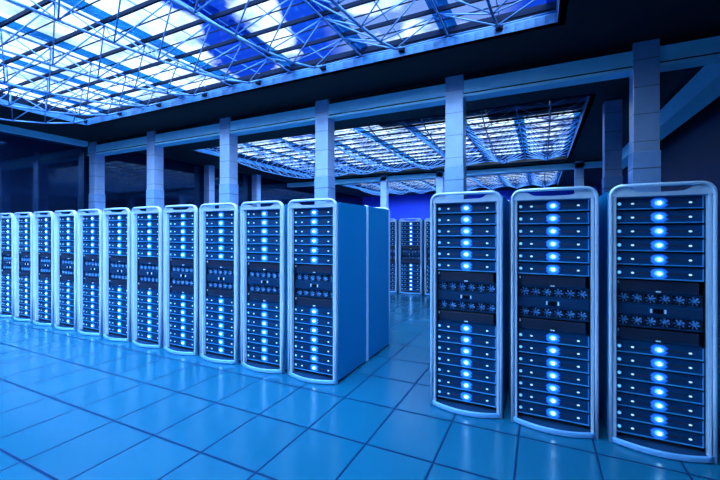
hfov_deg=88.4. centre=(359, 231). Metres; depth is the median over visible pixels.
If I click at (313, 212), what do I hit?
light
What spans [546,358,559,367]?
light
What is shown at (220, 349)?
light
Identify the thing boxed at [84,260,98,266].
fan
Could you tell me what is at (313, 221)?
light
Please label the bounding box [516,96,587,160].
roof truss
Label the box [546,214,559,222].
light
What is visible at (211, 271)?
fan
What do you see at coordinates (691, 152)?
wall
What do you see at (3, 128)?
trim
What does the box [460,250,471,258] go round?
light
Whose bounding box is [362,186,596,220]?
wall
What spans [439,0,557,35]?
roof truss
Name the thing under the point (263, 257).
light
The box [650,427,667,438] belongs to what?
light
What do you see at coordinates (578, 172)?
column
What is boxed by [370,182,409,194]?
roof truss
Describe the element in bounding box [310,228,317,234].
light
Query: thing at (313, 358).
light
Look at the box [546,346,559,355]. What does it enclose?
light
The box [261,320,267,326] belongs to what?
light
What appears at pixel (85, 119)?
roof truss
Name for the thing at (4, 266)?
fan
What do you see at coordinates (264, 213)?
light
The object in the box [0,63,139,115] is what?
roof truss
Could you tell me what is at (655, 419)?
light
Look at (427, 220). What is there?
tall cabinet
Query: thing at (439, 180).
column
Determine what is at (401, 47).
roof truss
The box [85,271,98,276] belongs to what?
fan
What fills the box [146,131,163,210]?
column
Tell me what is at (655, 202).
light
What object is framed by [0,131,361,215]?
wall
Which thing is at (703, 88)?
trim
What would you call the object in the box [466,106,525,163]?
roof truss
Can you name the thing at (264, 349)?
light
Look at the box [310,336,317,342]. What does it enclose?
light
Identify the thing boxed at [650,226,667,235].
light
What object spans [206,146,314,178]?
roof truss
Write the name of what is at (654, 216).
light
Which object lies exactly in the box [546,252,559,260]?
light
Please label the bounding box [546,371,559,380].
light
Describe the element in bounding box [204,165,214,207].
column
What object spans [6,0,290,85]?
roof truss
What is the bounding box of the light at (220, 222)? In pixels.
[218,220,223,225]
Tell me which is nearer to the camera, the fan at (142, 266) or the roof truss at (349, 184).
the fan at (142, 266)
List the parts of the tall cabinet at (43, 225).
mounting rail, sill trim, panel, sill plate, blanking panel, blanking panel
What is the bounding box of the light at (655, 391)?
[650,386,667,396]
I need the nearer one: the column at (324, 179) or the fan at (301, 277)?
the fan at (301, 277)
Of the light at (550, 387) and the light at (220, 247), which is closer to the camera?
the light at (550, 387)
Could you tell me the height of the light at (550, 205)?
0.086 m
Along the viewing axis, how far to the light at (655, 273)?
2.79 m
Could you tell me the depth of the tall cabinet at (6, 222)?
7.26 m
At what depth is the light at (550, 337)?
3.10 m
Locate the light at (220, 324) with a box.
[218,322,223,328]
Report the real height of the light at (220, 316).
0.086 m
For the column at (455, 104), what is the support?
on the floor
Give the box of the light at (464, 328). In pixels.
[460,324,471,332]
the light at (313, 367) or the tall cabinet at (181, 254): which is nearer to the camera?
the light at (313, 367)
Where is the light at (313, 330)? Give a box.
[310,327,317,333]
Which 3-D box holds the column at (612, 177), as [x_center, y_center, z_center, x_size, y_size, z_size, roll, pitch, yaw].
[5.690,-0.646,8.351,0.354,4.560,0.324,0,0,26]
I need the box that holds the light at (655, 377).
[650,372,667,382]
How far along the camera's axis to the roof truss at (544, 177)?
20.60 m
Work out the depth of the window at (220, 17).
6.20 m
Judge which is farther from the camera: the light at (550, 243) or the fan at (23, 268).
the fan at (23, 268)
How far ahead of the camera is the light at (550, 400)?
3.10 m
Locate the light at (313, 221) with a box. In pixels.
[310,218,317,224]
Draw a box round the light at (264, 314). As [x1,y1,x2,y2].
[261,311,267,317]
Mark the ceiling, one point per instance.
(590, 25)
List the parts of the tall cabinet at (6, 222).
panel, blanking panel, blanking panel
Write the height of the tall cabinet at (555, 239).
1.994 m
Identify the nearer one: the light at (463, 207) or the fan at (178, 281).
the light at (463, 207)
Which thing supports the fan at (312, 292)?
on the tall cabinet at (327, 241)
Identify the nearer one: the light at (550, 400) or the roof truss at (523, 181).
the light at (550, 400)
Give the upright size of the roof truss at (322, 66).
0.659 m
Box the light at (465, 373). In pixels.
[461,369,471,377]
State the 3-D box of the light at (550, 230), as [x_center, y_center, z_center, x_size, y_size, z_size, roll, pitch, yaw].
[1.614,-0.006,3.092,0.112,0.086,0.016,0,0,26]
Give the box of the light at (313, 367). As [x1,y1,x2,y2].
[310,364,317,370]
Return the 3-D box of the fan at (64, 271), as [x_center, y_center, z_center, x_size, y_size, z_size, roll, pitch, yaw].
[-4.947,0.686,6.354,0.524,0.088,0.090,0,0,26]
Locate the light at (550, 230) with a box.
[546,226,559,235]
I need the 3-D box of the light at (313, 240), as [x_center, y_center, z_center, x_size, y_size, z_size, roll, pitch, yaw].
[-0.514,0.101,4.128,0.112,0.086,0.016,0,0,26]
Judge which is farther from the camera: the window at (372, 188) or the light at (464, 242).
the window at (372, 188)
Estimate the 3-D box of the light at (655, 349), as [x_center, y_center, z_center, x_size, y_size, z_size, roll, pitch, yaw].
[2.252,0.889,2.782,0.112,0.086,0.016,0,0,26]
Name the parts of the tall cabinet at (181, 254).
mounting rail, sill trim, blanking panel, blanking panel, sill plate, backing panel, mounting rail, panel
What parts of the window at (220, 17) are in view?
tinted pane, tinted pane, tinted pane, tinted pane, tinted pane, tinted pane, tinted pane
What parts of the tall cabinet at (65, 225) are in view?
mounting rail, panel, sill trim, sill plate, blanking panel, blanking panel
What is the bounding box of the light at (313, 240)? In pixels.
[310,237,317,243]
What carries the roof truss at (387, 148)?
attached to the ceiling
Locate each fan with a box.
[2,264,11,269]
[3,255,11,260]
[21,256,29,261]
[21,266,29,270]
[39,257,50,262]
[39,267,50,272]
[62,259,73,264]
[62,269,73,274]
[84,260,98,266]
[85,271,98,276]
[110,273,126,279]
[111,262,126,268]
[139,263,158,270]
[139,275,158,282]
[171,265,193,272]
[172,278,193,285]
[207,267,233,275]
[208,280,233,289]
[248,269,279,278]
[249,284,279,293]
[296,272,332,282]
[296,287,332,298]
[402,249,419,252]
[402,256,419,259]
[438,280,495,293]
[438,299,495,313]
[519,284,588,300]
[519,305,588,321]
[616,290,702,308]
[616,313,702,331]
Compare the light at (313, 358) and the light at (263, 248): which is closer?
the light at (313, 358)
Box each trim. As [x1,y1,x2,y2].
[0,124,87,146]
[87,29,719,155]
[287,160,601,187]
[622,63,719,168]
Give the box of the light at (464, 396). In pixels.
[460,392,471,400]
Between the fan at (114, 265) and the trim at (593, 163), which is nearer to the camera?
the fan at (114, 265)
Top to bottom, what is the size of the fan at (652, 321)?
0.088 m
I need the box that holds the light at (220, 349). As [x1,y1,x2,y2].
[218,347,223,352]
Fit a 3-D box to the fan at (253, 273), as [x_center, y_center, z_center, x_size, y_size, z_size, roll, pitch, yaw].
[-1.127,0.512,4.496,0.524,0.088,0.090,0,0,26]
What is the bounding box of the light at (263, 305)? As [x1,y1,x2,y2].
[261,303,267,308]
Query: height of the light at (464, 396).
0.086 m
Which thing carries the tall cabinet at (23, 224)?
on the floor
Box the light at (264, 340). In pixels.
[261,337,267,343]
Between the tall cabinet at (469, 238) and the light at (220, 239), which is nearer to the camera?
the tall cabinet at (469, 238)
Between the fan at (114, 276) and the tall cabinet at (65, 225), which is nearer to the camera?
the fan at (114, 276)
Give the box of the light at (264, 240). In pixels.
[261,237,267,243]
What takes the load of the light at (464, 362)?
on the tall cabinet at (469, 238)
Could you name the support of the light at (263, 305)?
on the tall cabinet at (263, 230)
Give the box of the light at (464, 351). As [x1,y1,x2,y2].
[460,347,471,355]
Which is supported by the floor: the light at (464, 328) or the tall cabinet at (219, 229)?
the tall cabinet at (219, 229)
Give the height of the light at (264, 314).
0.086 m
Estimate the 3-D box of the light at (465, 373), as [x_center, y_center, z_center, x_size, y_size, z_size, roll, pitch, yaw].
[0.977,1.308,3.403,0.112,0.086,0.016,0,0,26]
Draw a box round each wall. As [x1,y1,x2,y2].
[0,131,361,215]
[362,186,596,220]
[597,96,719,311]
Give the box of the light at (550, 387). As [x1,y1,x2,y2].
[546,383,559,392]
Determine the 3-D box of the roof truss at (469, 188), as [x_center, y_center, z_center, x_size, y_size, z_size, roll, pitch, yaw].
[6.326,-2.848,22.900,1.528,0.515,6.337,0,0,26]
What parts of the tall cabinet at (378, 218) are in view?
post, frame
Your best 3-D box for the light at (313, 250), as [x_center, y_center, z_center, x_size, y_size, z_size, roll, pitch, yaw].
[-0.514,0.207,4.128,0.112,0.086,0.016,0,0,26]
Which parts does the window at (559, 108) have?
tinted pane, tinted pane, tinted pane, tinted pane, shade panel, shade panel, tinted pane, shade panel, shade panel, tinted pane, shade panel, tinted pane, shade panel, shade panel, tinted pane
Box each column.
[89,142,104,212]
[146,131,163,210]
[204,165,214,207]
[219,117,237,207]
[252,174,260,206]
[314,99,334,204]
[381,175,388,208]
[436,171,443,192]
[445,74,466,198]
[574,161,583,193]
[602,99,622,194]
[628,38,660,191]
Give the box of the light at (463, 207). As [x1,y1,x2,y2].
[460,204,471,211]
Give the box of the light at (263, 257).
[261,255,267,260]
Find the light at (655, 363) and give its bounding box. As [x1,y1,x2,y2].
[650,358,667,368]
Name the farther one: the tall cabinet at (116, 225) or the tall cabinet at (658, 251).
the tall cabinet at (116, 225)
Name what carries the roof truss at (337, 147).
attached to the ceiling
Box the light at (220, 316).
[218,314,223,320]
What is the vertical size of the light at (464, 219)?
0.086 m
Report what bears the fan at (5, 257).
on the tall cabinet at (6, 222)
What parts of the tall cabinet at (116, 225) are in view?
mounting rail, panel, sill trim, sill plate, blanking panel, blanking panel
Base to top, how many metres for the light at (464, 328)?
0.086 m
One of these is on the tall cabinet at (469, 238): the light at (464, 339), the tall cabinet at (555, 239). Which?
the light at (464, 339)
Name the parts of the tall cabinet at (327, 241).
mounting rail, sill trim, sill plate, frame, blanking panel, blanking panel, backing panel, panel, post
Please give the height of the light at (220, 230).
0.086 m
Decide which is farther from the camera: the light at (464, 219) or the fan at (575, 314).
the light at (464, 219)
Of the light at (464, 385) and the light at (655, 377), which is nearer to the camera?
the light at (655, 377)
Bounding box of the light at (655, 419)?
[650,414,667,424]
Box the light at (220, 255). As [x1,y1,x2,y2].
[218,253,223,258]
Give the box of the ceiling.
[0,0,719,196]
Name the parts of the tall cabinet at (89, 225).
mounting rail, sill trim, sill plate, blanking panel, blanking panel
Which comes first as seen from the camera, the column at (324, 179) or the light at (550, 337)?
the light at (550, 337)
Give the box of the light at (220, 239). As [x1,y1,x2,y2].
[218,237,223,242]
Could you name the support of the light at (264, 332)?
on the tall cabinet at (263, 230)
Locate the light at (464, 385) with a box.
[460,381,471,389]
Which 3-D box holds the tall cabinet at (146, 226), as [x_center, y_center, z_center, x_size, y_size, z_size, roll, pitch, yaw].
[-2.936,0.633,5.634,0.649,1.994,0.860,0,0,26]
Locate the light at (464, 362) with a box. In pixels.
[460,358,471,366]
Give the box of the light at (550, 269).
[546,265,559,273]
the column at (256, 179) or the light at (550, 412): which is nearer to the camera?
the light at (550, 412)
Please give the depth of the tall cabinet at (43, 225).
6.66 m
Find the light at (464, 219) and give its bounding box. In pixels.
[460,215,471,223]
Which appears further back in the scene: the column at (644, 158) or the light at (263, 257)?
the column at (644, 158)
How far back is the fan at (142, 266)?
5.42 m
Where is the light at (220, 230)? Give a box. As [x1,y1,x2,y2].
[218,228,223,234]
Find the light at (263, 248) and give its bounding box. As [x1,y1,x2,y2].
[261,246,267,251]
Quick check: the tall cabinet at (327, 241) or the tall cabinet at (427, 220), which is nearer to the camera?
the tall cabinet at (327, 241)
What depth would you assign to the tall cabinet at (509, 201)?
3.94 m
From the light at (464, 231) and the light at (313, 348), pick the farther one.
the light at (313, 348)
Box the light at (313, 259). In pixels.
[310,256,317,263]
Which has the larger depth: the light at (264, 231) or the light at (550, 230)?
the light at (264, 231)
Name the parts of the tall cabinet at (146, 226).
mounting rail, sill trim, sill plate, blanking panel, blanking panel, backing panel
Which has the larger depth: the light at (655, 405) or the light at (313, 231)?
the light at (313, 231)
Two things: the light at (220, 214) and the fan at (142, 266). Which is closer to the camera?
the light at (220, 214)
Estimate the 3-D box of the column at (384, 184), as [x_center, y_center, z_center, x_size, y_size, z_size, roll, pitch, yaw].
[1.274,-0.646,19.230,0.354,4.560,0.324,0,0,26]
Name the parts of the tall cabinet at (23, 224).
mounting rail, sill trim, sill plate, blanking panel, blanking panel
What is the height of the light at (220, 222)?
0.086 m
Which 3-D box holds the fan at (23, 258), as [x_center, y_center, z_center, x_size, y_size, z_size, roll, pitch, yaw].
[-6.220,0.512,6.974,0.524,0.088,0.090,0,0,26]
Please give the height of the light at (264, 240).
0.086 m
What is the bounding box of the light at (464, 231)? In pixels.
[460,227,471,235]
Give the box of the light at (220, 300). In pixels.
[218,298,223,303]
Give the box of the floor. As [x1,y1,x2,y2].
[0,291,719,479]
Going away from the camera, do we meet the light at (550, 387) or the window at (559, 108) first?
the light at (550, 387)
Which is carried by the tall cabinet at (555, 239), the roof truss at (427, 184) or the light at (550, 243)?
the light at (550, 243)
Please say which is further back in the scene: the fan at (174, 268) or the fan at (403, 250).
the fan at (403, 250)
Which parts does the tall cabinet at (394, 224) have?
frame, panel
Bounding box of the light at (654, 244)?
[650,240,667,249]
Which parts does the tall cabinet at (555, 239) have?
panel, mounting rail, sill plate, blanking panel, blanking panel, panel, sill trim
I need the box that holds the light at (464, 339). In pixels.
[460,335,471,343]
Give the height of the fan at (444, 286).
0.088 m
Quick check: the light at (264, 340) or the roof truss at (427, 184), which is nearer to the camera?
the light at (264, 340)
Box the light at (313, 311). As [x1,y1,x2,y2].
[310,308,317,314]
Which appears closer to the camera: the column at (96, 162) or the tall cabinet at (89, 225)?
the tall cabinet at (89, 225)
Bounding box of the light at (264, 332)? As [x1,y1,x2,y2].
[261,329,267,335]
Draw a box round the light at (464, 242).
[460,238,471,246]
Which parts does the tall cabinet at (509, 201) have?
post, panel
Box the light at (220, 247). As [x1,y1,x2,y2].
[218,245,223,250]
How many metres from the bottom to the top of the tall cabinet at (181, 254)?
1.994 m
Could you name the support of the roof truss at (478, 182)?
attached to the ceiling
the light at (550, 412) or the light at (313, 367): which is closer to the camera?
the light at (550, 412)
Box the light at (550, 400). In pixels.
[546,396,559,405]
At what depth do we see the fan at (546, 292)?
3.12 m
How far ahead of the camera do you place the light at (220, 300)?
4.75 m
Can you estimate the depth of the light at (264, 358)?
4.44 m
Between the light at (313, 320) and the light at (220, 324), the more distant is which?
the light at (220, 324)
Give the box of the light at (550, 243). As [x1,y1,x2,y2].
[546,239,559,248]
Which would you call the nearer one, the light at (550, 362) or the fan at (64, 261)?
the light at (550, 362)
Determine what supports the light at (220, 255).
attached to the tall cabinet at (219, 229)
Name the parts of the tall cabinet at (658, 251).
panel, blanking panel, blanking panel, backing panel, panel, sill plate, sill trim, mounting rail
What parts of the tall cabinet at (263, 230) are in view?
mounting rail, panel, sill trim, sill plate, blanking panel, blanking panel, backing panel, panel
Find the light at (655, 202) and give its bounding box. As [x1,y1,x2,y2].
[650,197,667,207]
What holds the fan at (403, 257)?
on the tall cabinet at (411, 233)
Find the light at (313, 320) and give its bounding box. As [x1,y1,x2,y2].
[310,317,317,324]
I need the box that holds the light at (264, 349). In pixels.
[261,346,267,352]
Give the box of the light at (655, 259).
[650,254,667,264]
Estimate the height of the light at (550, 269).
0.086 m
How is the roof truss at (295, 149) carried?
attached to the ceiling
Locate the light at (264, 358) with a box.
[261,355,267,361]
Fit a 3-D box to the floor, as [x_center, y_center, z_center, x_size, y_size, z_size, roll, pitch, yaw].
[-0.495,1.694,10.527,16.700,0.120,37.500,0,0,26]
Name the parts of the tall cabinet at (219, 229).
mounting rail, panel, sill trim, blanking panel, blanking panel, sill plate, backing panel, panel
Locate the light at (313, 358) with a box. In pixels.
[310,355,317,361]
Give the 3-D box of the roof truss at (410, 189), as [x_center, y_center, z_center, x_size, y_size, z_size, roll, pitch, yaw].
[3.592,-2.848,24.230,1.528,0.515,6.337,0,0,26]
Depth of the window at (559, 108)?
12.84 m
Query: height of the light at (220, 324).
0.086 m
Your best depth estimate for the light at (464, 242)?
3.41 m
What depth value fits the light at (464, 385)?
3.41 m
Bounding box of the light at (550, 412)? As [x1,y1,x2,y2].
[546,408,559,417]
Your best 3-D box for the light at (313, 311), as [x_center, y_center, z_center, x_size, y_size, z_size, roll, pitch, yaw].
[-0.514,0.889,4.128,0.112,0.086,0.016,0,0,26]
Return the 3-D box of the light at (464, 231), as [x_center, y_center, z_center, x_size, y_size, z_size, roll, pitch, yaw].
[0.977,-0.006,3.403,0.112,0.086,0.016,0,0,26]
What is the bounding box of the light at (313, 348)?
[310,345,317,352]
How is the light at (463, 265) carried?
attached to the tall cabinet at (469, 238)
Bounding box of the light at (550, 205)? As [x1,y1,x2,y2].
[546,201,559,209]
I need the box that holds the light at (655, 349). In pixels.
[650,344,667,354]
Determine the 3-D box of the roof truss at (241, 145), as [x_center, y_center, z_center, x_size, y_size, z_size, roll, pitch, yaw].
[-2.267,-2.818,15.662,1.528,0.576,7.601,0,0,26]
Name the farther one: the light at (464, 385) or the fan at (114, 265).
the fan at (114, 265)
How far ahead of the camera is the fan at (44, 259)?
6.68 m
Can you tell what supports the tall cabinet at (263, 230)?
on the floor
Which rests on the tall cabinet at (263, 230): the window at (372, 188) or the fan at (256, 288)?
the fan at (256, 288)
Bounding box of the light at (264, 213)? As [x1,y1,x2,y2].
[261,210,267,216]
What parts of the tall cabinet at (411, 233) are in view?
mounting rail, sill trim, blanking panel, blanking panel, backing panel, panel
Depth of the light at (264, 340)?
4.44 m
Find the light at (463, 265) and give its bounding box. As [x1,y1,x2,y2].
[460,262,471,269]
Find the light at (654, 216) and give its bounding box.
[650,212,667,221]
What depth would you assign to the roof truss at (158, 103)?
6.86 m
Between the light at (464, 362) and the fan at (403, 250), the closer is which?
the light at (464, 362)
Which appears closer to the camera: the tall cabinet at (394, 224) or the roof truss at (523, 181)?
the tall cabinet at (394, 224)
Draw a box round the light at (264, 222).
[261,219,267,225]
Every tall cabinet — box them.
[0,213,13,317]
[14,212,32,321]
[33,211,53,325]
[54,210,76,330]
[77,209,102,335]
[103,208,130,341]
[131,206,162,347]
[163,204,199,355]
[199,203,240,363]
[240,201,287,373]
[287,198,366,384]
[367,205,389,360]
[390,218,405,292]
[399,218,423,294]
[424,218,429,294]
[430,190,508,418]
[509,201,510,384]
[511,186,598,438]
[599,181,717,463]
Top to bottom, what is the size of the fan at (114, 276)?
0.088 m
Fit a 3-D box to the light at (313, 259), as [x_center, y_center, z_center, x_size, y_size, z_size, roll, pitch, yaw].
[-0.514,0.314,4.128,0.112,0.086,0.016,0,0,26]
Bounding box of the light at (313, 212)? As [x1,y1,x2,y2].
[310,209,317,215]
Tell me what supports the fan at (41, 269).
on the tall cabinet at (43, 225)
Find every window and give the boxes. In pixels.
[0,0,567,125]
[191,94,595,177]
[341,171,563,193]
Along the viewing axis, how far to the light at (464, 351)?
3.41 m
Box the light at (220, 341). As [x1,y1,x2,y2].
[218,339,223,344]
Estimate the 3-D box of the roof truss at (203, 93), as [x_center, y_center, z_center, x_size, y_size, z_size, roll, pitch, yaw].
[-6.430,-2.777,1.891,1.531,0.659,13.924,0,0,26]
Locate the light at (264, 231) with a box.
[261,228,267,234]
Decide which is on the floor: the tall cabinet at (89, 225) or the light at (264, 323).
the tall cabinet at (89, 225)
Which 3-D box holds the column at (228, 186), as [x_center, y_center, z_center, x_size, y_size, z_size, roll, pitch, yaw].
[-3.407,-0.646,9.609,0.354,4.560,0.324,0,0,26]
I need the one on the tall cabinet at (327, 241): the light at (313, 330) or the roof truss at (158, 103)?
the light at (313, 330)
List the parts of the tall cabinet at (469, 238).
mounting rail, sill trim, sill plate, panel, blanking panel, blanking panel, backing panel, panel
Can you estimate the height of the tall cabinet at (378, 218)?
1.994 m
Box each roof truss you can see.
[0,0,231,97]
[0,28,181,106]
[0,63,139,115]
[0,88,100,123]
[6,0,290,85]
[168,0,361,72]
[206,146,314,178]
[238,140,359,176]
[272,134,388,173]
[310,129,419,171]
[311,0,448,55]
[349,184,395,195]
[352,122,444,169]
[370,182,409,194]
[394,181,432,193]
[400,117,486,165]
[417,179,444,191]
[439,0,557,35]
[444,177,481,190]
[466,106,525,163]
[470,175,505,189]
[498,173,530,188]
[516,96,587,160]
[529,172,560,187]
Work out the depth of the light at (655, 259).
2.79 m
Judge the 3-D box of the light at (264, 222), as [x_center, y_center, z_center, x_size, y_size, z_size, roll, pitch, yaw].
[-1.151,-0.112,4.438,0.112,0.086,0.016,0,0,26]
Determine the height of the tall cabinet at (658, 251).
1.994 m
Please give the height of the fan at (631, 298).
0.088 m
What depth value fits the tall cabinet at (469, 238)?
3.42 m
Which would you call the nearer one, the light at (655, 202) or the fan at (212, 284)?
the light at (655, 202)
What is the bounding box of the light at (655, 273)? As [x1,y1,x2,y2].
[650,268,667,278]
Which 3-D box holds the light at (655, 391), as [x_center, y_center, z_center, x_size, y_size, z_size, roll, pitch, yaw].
[2.252,1.203,2.782,0.112,0.086,0.016,0,0,26]
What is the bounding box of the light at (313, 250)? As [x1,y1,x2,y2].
[310,247,317,253]
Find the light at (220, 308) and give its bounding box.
[218,306,223,311]
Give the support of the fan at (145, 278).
on the tall cabinet at (146, 226)
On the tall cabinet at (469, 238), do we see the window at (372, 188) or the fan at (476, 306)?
the fan at (476, 306)
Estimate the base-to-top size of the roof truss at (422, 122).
0.576 m
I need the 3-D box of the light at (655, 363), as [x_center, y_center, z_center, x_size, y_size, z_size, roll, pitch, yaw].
[2.252,0.994,2.782,0.112,0.086,0.016,0,0,26]
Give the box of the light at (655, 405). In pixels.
[650,400,667,410]
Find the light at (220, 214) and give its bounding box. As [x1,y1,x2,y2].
[218,212,223,217]
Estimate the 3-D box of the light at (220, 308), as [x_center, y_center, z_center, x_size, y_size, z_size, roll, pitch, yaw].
[-1.788,0.994,4.747,0.112,0.086,0.016,0,0,26]
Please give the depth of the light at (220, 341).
4.75 m
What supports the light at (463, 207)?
on the tall cabinet at (469, 238)
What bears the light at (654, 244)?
on the tall cabinet at (658, 251)
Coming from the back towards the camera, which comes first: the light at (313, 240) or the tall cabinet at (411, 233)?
the tall cabinet at (411, 233)
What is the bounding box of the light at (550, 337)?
[546,333,559,342]

